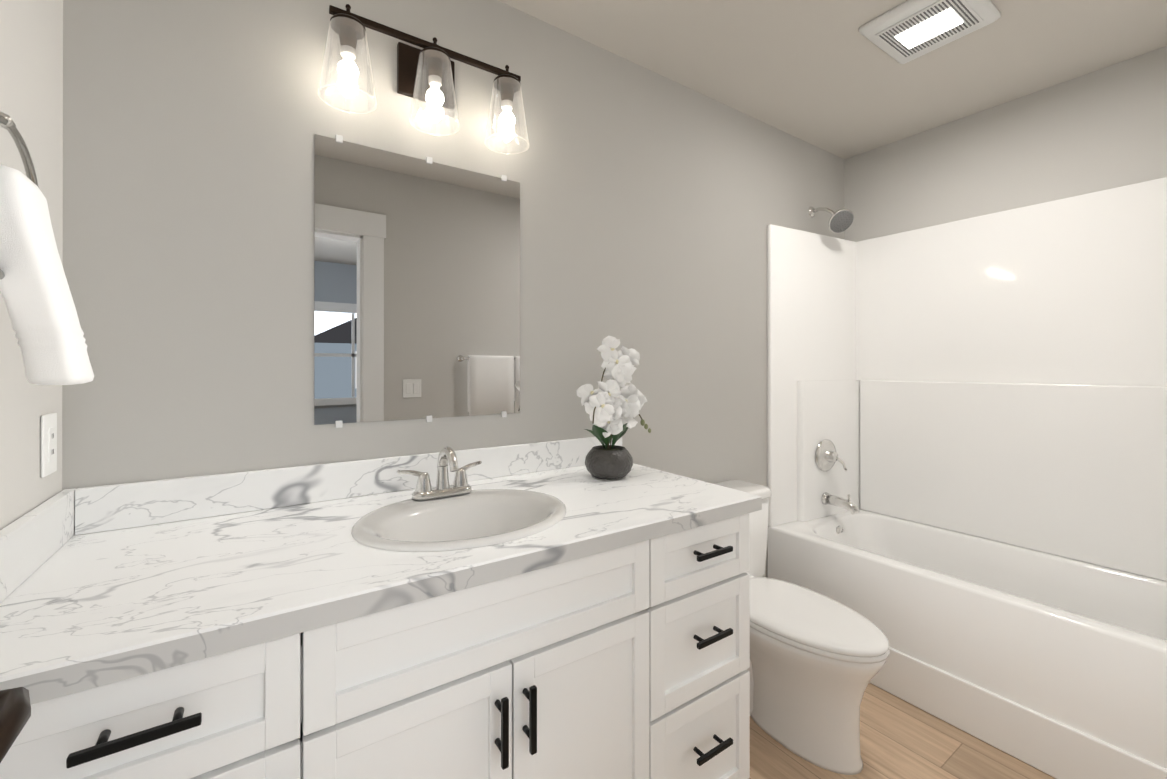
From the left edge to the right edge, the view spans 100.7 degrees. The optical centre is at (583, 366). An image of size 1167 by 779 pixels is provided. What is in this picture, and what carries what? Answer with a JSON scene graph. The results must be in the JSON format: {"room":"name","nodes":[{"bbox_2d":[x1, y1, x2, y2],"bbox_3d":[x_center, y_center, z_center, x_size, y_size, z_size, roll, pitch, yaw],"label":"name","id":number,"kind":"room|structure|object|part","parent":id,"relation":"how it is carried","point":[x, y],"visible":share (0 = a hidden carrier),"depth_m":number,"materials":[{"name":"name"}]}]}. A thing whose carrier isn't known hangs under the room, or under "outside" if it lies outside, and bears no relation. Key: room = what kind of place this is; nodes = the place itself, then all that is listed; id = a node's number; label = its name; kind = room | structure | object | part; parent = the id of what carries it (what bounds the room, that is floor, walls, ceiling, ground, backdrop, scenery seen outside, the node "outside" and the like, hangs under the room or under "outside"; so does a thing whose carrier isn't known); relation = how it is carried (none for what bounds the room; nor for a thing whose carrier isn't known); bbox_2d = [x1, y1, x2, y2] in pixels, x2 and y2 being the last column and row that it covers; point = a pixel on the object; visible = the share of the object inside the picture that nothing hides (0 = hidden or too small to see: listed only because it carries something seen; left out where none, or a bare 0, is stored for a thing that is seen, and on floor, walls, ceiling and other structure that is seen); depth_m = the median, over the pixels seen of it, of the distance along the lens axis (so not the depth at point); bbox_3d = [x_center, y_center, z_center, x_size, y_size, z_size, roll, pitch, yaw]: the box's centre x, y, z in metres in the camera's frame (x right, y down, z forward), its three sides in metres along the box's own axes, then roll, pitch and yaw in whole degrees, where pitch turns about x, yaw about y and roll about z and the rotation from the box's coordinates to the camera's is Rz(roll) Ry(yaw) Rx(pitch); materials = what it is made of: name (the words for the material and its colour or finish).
{"room":"bathroom","nodes":[
{"label":"bathroom","id":0,"kind":"room"},
{"bbox_2d":[0,0,62,529],"bbox_3d":[-0.641,0.043,0.252,0.115,2.440,1.738,0,0,-34],"label":"wall","id":1,"kind":"structure","parent":0,"point":[31,68],"depth_m":0.86,"materials":[{"name":"grey paint"}]},
{"bbox_2d":[0,111,93,384],"bbox_3d":[-0.763,-0.162,0.641,0.119,0.378,0.268,0,0,-34],"label":"towel ring","id":2,"kind":"object","parent":1,"relation":"attached to","point":[39,301],"visible":1,"depth_m":0.65,"materials":[{"name":"white fabric"}]},
{"bbox_2d":[40,413,56,477],"bbox_3d":[-1.027,0.150,0.930,0.007,0.116,0.073,0,0,-34],"label":"outlet","id":3,"kind":"object","parent":1,"relation":"attached to","point":[48,451],"visible":0.98,"depth_m":0.92,"materials":[{"name":"white plastic"}]},
{"bbox_2d":[62,0,844,576],"bbox_3d":[0.170,0.046,1.915,3.323,2.440,0.125,0,0,-34],"label":"wall","id":4,"kind":"structure","parent":0,"point":[652,206],"depth_m":1.37,"materials":[{"name":"grey paint"}]},
{"bbox_3d":[-0.454,-0.225,1.423,0.592,0.779,0.010,0,0,-34],"label":"frameless mirror","id":5,"kind":"part","parent":4,"relation":"part of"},
{"bbox_2d":[318,4,528,153],"bbox_3d":[-0.420,-0.795,1.357,0.574,0.242,0.157,0,0,-34],"label":"sconce","id":6,"kind":"object","parent":4,"relation":"attached to","point":[426,73],"visible":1,"depth_m":1.34,"materials":[{"name":"clear glass"}]},
{"bbox_2d":[808,206,853,232],"bbox_3d":[1.247,-0.757,2.454,0.114,0.172,0.213,0,0,-34],"label":"shower head","id":7,"kind":"object","parent":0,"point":[840,220],"visible":1,"depth_m":2.40},
{"bbox_2d":[498,0,1166,158],"bbox_3d":[0.654,-1.223,1.202,3.323,0.096,1.853,0,0,-34],"label":"ceiling","id":8,"kind":"structure","parent":0,"point":[826,75],"depth_m":1.82,"materials":[{"name":"grey paint"}]},
{"bbox_2d":[859,0,1000,63],"bbox_3d":[1.173,-1.157,1.645,0.328,0.032,0.306,0,0,-34],"label":"ceiling vent","id":9,"kind":"object","parent":8,"relation":"in","point":[906,31],"visible":1,"depth_m":1.63,"materials":[{"name":"white plastic"}]},
{"bbox_2d":[749,683,1055,778],"bbox_3d":[0.654,1.313,1.197,3.323,0.096,1.853,0,0,-34],"label":"floor","id":10,"kind":"structure","parent":0,"point":[900,738],"depth_m":1.58,"materials":[{"name":"brown wood"}]},
{"bbox_2d":[0,624,335,778],"bbox_3d":[-0.737,0.827,0.868,0.416,0.874,0.603,0,0,-34],"label":"base cabinet","id":11,"kind":"object","parent":10,"relation":"on","point":[266,710],"depth_m":0.66,"materials":[{"name":"white paint"}]},
{"bbox_2d":[0,437,761,704],"bbox_3d":[-0.297,0.323,1.157,1.466,0.134,0.620,0,0,-34],"label":"countertop","id":12,"kind":"structure","parent":11,"relation":"on","point":[104,585],"depth_m":0.90,"materials":[{"name":"stone"}]},
{"bbox_2d":[397,447,481,499],"bbox_3d":[-0.350,0.273,1.242,0.226,0.132,0.127,0,0,-34],"label":"centerset faucet","id":13,"kind":"object","parent":12,"relation":"on","point":[424,490],"visible":1,"depth_m":1.25,"materials":[{"name":"silver metal"}]},
{"bbox_2d":[351,489,565,551],"bbox_3d":[-0.273,0.415,1.129,0.487,0.152,0.411,0,0,-34],"label":"sink basin","id":14,"kind":"object","parent":12,"relation":"in","point":[479,518],"visible":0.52,"depth_m":1.20,"materials":[{"name":"white ceramic"}]},
{"bbox_2d":[576,336,650,479],"bbox_3d":[0.088,0.129,1.530,0.261,0.443,0.184,0,0,-34],"label":"orchid pot","id":15,"kind":"object","parent":12,"relation":"on","point":[611,409],"visible":1,"depth_m":1.49,"materials":[{"name":"grey ceramic"}]},
{"bbox_2d":[336,535,667,778],"bbox_3d":[-0.302,0.827,1.163,0.748,0.874,0.603,0,0,-34],"label":"base cabinet","id":16,"kind":"object","parent":10,"relation":"on","point":[632,661],"depth_m":0.92,"materials":[{"name":"white paint"}]},
{"bbox_2d":[668,513,749,778],"bbox_3d":[0.123,0.828,1.451,0.392,0.874,0.603,0,0,-34],"label":"base cabinet","id":17,"kind":"object","parent":10,"relation":"on","point":[709,584],"depth_m":1.22,"materials":[{"name":"white paint"}]},
{"bbox_2d":[713,480,889,774],"bbox_3d":[0.700,0.885,1.752,0.462,0.761,0.737,0,0,-34],"label":"toilet","id":18,"kind":"object","parent":10,"relation":"on","point":[817,661],"visible":0.6,"depth_m":1.56,"materials":[{"name":"white ceramic"}]},
{"bbox_2d":[767,177,1166,778],"bbox_3d":[1.631,0.292,1.861,0.730,1.948,1.617,0,0,-34],"label":"bathtub","id":19,"kind":"object","parent":10,"relation":"on","point":[980,402],"visible":0.88,"depth_m":1.99,"materials":[{"name":"white plastic"}]},
{"bbox_2d":[815,439,846,471],"bbox_3d":[1.254,0.456,2.442,0.164,0.164,0.079,0,0,-34],"label":"tub valve","id":20,"kind":"object","parent":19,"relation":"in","point":[826,457],"visible":1,"depth_m":2.44,"materials":[{"name":"silver metal"}]},
{"bbox_2d":[822,492,859,514],"bbox_3d":[1.283,0.672,2.396,0.066,0.094,0.178,0,0,-34],"label":"tub spout","id":21,"kind":"object","parent":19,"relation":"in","point":[848,504],"visible":1,"depth_m":2.38,"materials":[{"name":"silver metal"}]},
{"bbox_2d":[844,46,1166,241],"bbox_3d":[2.015,0.047,2.052,0.115,2.440,1.738,0,0,-34],"label":"wall","id":22,"kind":"structure","parent":0,"point":[1105,128],"depth_m":2.10,"materials":[{"name":"grey paint"}]},
{"bbox_3d":[1.142,0.044,0.480,3.094,2.440,0.115,0,0,-34],"label":"wall","id":23,"kind":"structure","parent":0,"visible":0},
{"bbox_2d":[0,687,30,762],"bbox_3d":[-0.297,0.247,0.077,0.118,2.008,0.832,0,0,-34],"label":"door handle","id":24,"kind":"structure","parent":23,"relation":"in","point":[15,710],"depth_m":0.36,"materials":[{"name":"brown metal"}]}
]}

